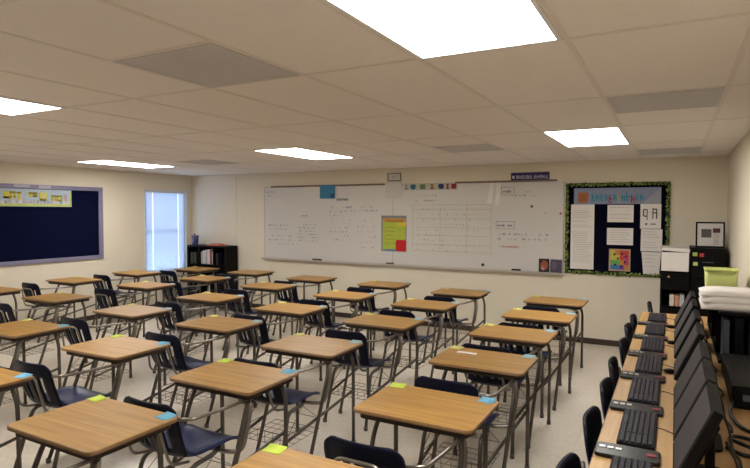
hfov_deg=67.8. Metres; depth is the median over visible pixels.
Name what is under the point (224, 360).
sticky note
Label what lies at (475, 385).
basket
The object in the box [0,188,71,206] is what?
banner
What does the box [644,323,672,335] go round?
keyboard
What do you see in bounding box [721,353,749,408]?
box
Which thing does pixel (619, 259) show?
sheet
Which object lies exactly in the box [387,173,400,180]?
wall plate
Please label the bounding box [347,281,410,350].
student desk
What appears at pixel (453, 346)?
sticky note
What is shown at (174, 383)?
basket
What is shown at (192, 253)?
binder
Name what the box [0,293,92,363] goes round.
student desk
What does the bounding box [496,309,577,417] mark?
student desk
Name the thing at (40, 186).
paper scrap
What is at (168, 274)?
student desk
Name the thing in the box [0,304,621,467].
floor
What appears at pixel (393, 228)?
poster
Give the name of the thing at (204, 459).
basket
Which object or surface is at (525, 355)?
sticky note
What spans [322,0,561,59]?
recessed light
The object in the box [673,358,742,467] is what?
monitor
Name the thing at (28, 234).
board
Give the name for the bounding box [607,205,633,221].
printed card
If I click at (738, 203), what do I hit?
wall
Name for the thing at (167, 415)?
sticky note
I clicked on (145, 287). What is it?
student desk
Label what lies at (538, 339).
student desk
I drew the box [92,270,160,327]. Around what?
student desk
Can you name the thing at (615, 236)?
printed card
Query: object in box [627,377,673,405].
keyboard
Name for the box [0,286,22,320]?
student desk
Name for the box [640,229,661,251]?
printed sheet
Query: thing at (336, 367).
basket
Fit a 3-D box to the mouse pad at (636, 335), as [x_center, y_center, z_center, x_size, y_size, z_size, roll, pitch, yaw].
[2.089,0.781,4.234,0.233,0.020,0.128,1,3,28]
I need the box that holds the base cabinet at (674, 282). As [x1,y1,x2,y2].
[660,270,689,313]
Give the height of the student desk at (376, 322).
0.761 m
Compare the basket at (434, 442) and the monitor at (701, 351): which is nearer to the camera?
the monitor at (701, 351)
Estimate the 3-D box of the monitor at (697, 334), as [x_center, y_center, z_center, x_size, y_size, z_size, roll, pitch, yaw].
[1.802,0.680,3.118,0.233,0.309,0.423,1,3,28]
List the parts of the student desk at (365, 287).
backrest, seat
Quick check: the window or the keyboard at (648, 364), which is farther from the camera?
the window
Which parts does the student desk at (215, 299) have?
backrest, frame, leg, leg, leg, leg, leg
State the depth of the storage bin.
4.44 m
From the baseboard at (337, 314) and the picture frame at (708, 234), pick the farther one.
the baseboard at (337, 314)
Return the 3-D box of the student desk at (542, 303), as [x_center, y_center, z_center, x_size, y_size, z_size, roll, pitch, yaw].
[1.868,1.089,5.894,0.611,0.761,0.859,1,3,28]
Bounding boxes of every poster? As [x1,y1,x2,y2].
[320,185,334,198]
[381,216,406,251]
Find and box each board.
[0,183,103,265]
[564,181,671,277]
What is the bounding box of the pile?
[661,245,689,252]
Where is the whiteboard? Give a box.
[261,179,564,274]
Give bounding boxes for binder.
[191,251,198,262]
[194,252,198,262]
[207,249,212,263]
[216,253,223,264]
[720,316,729,352]
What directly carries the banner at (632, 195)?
attached to the bulletin board at (601, 249)
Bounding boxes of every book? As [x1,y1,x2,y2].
[539,259,548,271]
[550,259,561,272]
[669,293,673,305]
[675,293,678,305]
[679,293,683,306]
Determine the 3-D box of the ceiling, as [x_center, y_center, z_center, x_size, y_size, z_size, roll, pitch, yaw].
[-1.909,-0.895,4.304,8.767,0.126,9.670,1,3,28]
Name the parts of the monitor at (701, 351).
casing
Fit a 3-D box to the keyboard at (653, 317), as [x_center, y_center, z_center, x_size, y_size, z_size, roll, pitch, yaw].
[2.564,0.750,4.972,0.234,0.026,0.425,1,3,28]
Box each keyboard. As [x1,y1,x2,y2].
[609,456,652,467]
[616,409,672,450]
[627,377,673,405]
[634,354,673,374]
[640,337,673,352]
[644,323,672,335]
[647,312,674,322]
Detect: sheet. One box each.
[386,181,401,198]
[609,249,630,271]
[640,204,660,228]
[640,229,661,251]
[642,252,660,274]
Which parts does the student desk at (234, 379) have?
leg, backrest, frame, leg, seat, leg, leg, leg, leg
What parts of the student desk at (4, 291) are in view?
leg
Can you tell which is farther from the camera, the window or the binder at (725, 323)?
the window
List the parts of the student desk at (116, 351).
leg, frame, backrest, leg, leg, seat, leg, leg, leg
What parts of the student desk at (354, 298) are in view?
leg, backrest, frame, seat, leg, leg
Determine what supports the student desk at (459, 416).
on the floor
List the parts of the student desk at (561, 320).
backrest, seat, leg, leg, leg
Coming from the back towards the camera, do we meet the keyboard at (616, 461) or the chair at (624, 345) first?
the chair at (624, 345)
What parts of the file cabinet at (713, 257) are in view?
drawer, drawer, drawer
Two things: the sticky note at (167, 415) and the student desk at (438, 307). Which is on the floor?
the student desk at (438, 307)
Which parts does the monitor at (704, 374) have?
casing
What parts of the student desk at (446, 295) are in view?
leg, leg, backrest, frame, seat, leg, leg, leg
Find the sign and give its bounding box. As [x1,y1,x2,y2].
[511,172,549,179]
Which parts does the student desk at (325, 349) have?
leg, backrest, frame, leg, seat, leg, leg, leg, leg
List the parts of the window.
glass pane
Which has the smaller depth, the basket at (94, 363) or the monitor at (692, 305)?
the monitor at (692, 305)
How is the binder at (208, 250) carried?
on the bookcase at (230, 252)
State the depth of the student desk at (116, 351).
3.75 m
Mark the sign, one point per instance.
(525, 175)
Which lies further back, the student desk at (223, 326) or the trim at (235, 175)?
the trim at (235, 175)
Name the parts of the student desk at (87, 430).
leg, leg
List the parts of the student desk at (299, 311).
leg, frame, backrest, seat, leg, leg, leg, leg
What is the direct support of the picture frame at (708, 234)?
on the file cabinet at (713, 257)
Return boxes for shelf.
[661,299,684,307]
[707,309,749,362]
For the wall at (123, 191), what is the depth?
8.90 m
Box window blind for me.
[145,190,185,271]
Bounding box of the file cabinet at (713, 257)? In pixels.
[689,245,725,316]
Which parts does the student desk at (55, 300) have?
backrest, leg, leg, leg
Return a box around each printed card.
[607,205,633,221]
[607,228,632,244]
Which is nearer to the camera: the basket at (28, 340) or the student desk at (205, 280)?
the basket at (28, 340)
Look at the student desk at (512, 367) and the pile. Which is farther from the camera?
the pile
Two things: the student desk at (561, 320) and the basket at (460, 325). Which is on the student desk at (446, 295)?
the basket at (460, 325)
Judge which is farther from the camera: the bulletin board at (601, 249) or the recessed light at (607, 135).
the bulletin board at (601, 249)
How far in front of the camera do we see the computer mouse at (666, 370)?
3.30 m
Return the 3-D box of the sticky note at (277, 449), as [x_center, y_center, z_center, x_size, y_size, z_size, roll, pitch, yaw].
[-0.404,0.862,2.241,0.085,0.007,0.065,1,3,25]
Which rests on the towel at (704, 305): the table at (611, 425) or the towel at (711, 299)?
the towel at (711, 299)
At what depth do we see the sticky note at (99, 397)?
2.84 m
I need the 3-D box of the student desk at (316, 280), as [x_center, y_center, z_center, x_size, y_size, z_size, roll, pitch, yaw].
[-1.009,1.002,7.901,0.611,0.761,0.859,1,3,29]
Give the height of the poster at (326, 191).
0.214 m
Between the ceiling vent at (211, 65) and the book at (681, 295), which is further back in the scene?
the book at (681, 295)
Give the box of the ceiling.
[0,0,749,175]
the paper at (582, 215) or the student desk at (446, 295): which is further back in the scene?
the paper at (582, 215)
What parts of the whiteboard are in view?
display rail, letter strip, paper strip, paper strip, display rail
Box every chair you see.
[556,452,580,467]
[580,406,602,467]
[599,377,613,424]
[608,356,619,390]
[618,337,629,372]
[624,323,632,343]
[630,314,637,334]
[647,301,652,311]
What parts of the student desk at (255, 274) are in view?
backrest, leg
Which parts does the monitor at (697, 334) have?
casing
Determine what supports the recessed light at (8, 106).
in the ceiling
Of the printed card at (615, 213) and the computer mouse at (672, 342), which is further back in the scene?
the printed card at (615, 213)
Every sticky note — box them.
[13,373,32,378]
[87,394,106,401]
[155,411,176,420]
[157,341,169,344]
[218,358,231,362]
[261,443,286,454]
[280,368,296,373]
[348,340,361,343]
[388,382,406,387]
[449,345,463,349]
[477,396,496,403]
[522,354,535,358]
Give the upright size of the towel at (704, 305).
0.034 m
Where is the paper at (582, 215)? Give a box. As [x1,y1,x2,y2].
[570,204,594,269]
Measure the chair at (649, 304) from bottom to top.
0.776 m
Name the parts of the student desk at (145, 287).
leg, frame, backrest, leg, leg, leg, leg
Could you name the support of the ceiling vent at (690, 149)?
in the ceiling
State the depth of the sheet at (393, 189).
8.45 m
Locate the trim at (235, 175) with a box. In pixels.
[235,175,236,245]
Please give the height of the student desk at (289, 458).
0.761 m
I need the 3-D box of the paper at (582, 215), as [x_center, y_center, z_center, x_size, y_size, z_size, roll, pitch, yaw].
[2.674,0.036,7.209,0.285,0.835,0.002,1,3,28]
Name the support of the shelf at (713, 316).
on the table at (611, 425)
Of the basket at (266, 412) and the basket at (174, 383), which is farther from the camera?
the basket at (174, 383)
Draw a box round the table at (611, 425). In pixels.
[588,312,749,467]
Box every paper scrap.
[14,184,29,186]
[39,185,50,188]
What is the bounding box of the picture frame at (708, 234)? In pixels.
[695,222,724,247]
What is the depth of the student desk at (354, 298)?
6.18 m
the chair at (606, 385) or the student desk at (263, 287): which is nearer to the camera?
the chair at (606, 385)
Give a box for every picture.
[540,260,547,269]
[552,262,556,268]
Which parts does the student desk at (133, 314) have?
leg, frame, backrest, leg, leg, leg, leg, leg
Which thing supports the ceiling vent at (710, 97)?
in the ceiling
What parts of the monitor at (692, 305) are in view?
casing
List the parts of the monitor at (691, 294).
casing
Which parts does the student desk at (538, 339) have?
backrest, frame, leg, seat, leg, leg, leg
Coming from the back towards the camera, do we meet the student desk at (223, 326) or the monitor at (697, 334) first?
the student desk at (223, 326)
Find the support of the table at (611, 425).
on the floor
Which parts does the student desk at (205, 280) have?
backrest, frame, leg, leg, leg, leg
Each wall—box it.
[0,162,192,322]
[192,156,728,340]
[726,134,749,287]
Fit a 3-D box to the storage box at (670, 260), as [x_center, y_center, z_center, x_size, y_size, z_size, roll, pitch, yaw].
[3.442,0.298,6.404,0.274,0.207,0.549,1,3,28]
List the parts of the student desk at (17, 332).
leg, leg, leg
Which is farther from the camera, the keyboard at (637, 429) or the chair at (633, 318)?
the chair at (633, 318)
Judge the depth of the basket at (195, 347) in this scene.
5.88 m
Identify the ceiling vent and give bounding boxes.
[114,43,299,87]
[177,160,238,164]
[433,144,502,152]
[606,87,724,113]
[638,147,700,154]
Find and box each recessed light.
[0,96,65,115]
[76,160,175,167]
[252,147,354,159]
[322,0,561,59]
[542,127,629,146]
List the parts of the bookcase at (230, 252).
panel, shelf, panel, panel, panel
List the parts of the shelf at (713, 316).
panel, panel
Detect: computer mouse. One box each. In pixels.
[663,368,673,373]
[667,340,674,344]
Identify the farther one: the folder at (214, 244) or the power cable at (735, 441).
the folder at (214, 244)
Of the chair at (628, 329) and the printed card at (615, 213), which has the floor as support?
the chair at (628, 329)
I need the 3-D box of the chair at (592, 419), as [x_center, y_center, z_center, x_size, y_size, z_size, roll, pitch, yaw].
[1.164,1.217,2.466,0.470,0.776,0.428,1,3,30]
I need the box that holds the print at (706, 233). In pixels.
[701,228,719,244]
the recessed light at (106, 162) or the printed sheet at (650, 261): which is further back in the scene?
the recessed light at (106, 162)
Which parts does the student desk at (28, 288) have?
frame, backrest, leg, leg, leg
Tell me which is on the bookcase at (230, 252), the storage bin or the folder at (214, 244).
the folder at (214, 244)
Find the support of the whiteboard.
attached to the wall at (699, 188)
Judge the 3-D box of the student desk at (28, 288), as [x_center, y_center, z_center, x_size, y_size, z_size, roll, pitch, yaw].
[-4.289,1.005,7.621,0.611,0.761,0.859,1,3,29]
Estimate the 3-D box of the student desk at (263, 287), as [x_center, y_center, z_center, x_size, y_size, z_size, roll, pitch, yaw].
[-1.468,1.034,7.070,0.611,0.761,0.859,1,3,28]
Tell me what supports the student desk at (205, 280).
on the floor
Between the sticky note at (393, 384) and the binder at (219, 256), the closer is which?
the sticky note at (393, 384)
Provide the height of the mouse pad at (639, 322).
0.020 m
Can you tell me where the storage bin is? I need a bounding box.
[704,267,739,286]
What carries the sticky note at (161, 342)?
on the student desk at (116, 351)
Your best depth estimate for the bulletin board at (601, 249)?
7.04 m
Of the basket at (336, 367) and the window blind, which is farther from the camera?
the window blind
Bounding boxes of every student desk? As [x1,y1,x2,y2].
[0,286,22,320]
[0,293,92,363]
[0,320,68,405]
[0,368,32,467]
[7,398,177,467]
[13,336,169,467]
[22,277,101,342]
[60,304,171,389]
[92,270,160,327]
[94,282,175,338]
[123,361,297,467]
[145,316,262,427]
[153,293,243,372]
[159,267,218,319]
[160,275,230,338]
[214,270,274,317]
[222,282,297,353]
[231,448,363,467]
[232,335,362,464]
[233,302,327,387]
[272,275,336,335]
[299,291,376,368]
[323,314,424,430]
[324,385,498,467]
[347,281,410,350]
[378,299,459,385]
[414,348,537,467]
[423,288,489,362]
[462,325,557,458]
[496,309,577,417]
[523,296,588,385]
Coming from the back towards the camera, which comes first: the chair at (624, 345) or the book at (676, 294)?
the book at (676, 294)
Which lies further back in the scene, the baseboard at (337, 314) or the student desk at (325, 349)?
the baseboard at (337, 314)
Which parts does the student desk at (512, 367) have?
leg, leg, backrest, leg, leg, seat, leg, leg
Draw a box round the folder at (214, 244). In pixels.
[207,243,226,245]
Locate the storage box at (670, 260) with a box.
[661,250,689,271]
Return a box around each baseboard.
[50,302,171,323]
[238,302,618,346]
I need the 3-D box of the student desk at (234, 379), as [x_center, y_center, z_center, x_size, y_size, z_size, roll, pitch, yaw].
[-0.915,1.194,3.114,0.611,0.761,0.859,1,3,28]
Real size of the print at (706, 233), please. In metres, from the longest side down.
0.185 x 0.180 x 0.002 m
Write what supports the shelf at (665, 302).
attached to the base cabinet at (674, 282)
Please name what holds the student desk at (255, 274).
on the floor
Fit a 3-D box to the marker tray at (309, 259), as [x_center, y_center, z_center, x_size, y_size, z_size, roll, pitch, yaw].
[0.261,0.470,8.501,5.015,0.028,0.079,1,3,28]
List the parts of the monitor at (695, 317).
casing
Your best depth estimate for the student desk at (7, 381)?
3.19 m
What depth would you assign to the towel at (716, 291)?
3.77 m
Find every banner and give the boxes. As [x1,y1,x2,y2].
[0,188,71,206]
[574,187,660,203]
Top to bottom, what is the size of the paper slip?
0.001 m
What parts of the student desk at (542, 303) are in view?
backrest, leg, leg, leg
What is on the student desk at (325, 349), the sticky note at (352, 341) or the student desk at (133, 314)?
the sticky note at (352, 341)
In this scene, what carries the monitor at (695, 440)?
on the table at (611, 425)
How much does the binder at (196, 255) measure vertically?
0.190 m
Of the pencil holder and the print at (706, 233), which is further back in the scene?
the pencil holder
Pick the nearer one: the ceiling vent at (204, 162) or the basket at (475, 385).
the basket at (475, 385)
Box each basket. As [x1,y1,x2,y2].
[0,337,54,355]
[29,308,71,322]
[71,361,130,380]
[101,319,145,334]
[148,456,232,467]
[156,370,216,405]
[166,333,209,355]
[244,346,293,368]
[248,402,319,447]
[332,365,389,399]
[385,340,430,368]
[422,430,499,467]
[428,324,468,345]
[473,383,525,423]
[520,361,552,389]
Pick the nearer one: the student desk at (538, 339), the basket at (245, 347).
the student desk at (538, 339)
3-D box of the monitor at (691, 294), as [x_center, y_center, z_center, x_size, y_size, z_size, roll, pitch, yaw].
[2.527,0.628,4.464,0.233,0.309,0.423,1,3,28]
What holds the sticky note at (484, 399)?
on the student desk at (459, 416)
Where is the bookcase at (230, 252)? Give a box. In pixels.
[187,244,237,305]
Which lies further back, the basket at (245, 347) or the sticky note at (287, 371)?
the basket at (245, 347)
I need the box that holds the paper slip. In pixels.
[457,351,476,354]
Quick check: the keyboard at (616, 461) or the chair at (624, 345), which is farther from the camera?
the chair at (624, 345)
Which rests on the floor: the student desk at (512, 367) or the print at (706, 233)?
the student desk at (512, 367)
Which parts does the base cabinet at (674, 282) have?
panel, door, door, panel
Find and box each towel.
[698,286,749,298]
[699,292,749,304]
[699,298,749,311]
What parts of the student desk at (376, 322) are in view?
leg, backrest, leg, frame, seat, leg, leg, leg, leg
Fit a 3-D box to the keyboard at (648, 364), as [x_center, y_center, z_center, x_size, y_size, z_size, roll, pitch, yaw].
[1.740,0.809,3.441,0.234,0.026,0.425,1,3,28]
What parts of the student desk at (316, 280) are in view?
backrest, leg, leg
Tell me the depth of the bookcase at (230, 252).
9.97 m
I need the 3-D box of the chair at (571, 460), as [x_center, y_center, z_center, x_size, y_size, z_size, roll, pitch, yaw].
[0.870,1.238,1.944,0.470,0.776,0.428,1,3,30]
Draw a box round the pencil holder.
[191,233,198,244]
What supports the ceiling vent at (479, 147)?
in the ceiling
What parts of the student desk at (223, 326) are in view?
leg, frame, backrest, leg, leg, seat, leg, leg, leg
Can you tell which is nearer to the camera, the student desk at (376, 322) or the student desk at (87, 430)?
the student desk at (87, 430)
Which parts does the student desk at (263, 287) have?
backrest, frame, seat, leg, leg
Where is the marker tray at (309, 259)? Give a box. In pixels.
[261,257,563,274]
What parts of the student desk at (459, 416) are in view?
frame, backrest, leg, leg, leg, leg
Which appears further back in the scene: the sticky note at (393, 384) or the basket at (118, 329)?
the basket at (118, 329)
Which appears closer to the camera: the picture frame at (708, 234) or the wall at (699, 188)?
the picture frame at (708, 234)
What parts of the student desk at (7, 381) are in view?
leg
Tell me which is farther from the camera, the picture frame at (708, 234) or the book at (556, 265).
the book at (556, 265)
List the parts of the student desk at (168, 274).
backrest, seat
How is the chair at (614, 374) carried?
on the floor
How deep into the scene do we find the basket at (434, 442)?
3.32 m
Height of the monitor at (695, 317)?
0.309 m
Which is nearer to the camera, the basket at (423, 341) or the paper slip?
the paper slip
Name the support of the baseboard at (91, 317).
attached to the wall at (123, 191)
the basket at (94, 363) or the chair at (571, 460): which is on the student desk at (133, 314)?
the basket at (94, 363)
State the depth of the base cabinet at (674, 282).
6.22 m
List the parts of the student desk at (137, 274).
backrest, seat, leg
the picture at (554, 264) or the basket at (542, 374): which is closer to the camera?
the basket at (542, 374)
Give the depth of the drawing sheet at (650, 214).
6.83 m
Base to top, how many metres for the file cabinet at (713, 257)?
1.310 m
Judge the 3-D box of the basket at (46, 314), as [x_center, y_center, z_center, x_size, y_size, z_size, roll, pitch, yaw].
[-4.378,1.084,7.534,0.374,0.214,0.364,1,3,29]
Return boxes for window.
[144,189,186,271]
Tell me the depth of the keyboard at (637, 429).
2.39 m
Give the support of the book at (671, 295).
on the base cabinet at (674, 282)
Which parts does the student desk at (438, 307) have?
leg, leg, backrest, frame, leg, seat, leg, leg, leg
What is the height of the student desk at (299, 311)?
0.761 m
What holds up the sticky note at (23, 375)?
on the student desk at (7, 381)
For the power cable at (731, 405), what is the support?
on the table at (611, 425)
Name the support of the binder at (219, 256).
on the bookcase at (230, 252)
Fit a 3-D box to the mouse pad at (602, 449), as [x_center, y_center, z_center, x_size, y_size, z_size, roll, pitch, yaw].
[0.991,0.860,2.192,0.233,0.020,0.128,1,3,28]
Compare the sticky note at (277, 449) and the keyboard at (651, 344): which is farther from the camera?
the keyboard at (651, 344)
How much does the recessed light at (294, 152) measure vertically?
0.008 m
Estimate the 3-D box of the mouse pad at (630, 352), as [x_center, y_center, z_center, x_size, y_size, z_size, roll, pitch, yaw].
[1.815,0.801,3.723,0.233,0.020,0.128,1,3,28]
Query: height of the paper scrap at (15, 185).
0.036 m
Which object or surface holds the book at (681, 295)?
on the base cabinet at (674, 282)
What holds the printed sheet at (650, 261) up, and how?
attached to the bulletin board at (601, 249)
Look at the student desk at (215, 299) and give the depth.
5.99 m
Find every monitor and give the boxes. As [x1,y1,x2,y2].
[673,340,732,432]
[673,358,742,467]
[673,382,739,467]
[674,290,708,337]
[674,298,711,352]
[674,309,716,371]
[674,322,723,396]
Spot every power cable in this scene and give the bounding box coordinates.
[725,434,749,457]
[728,399,749,432]

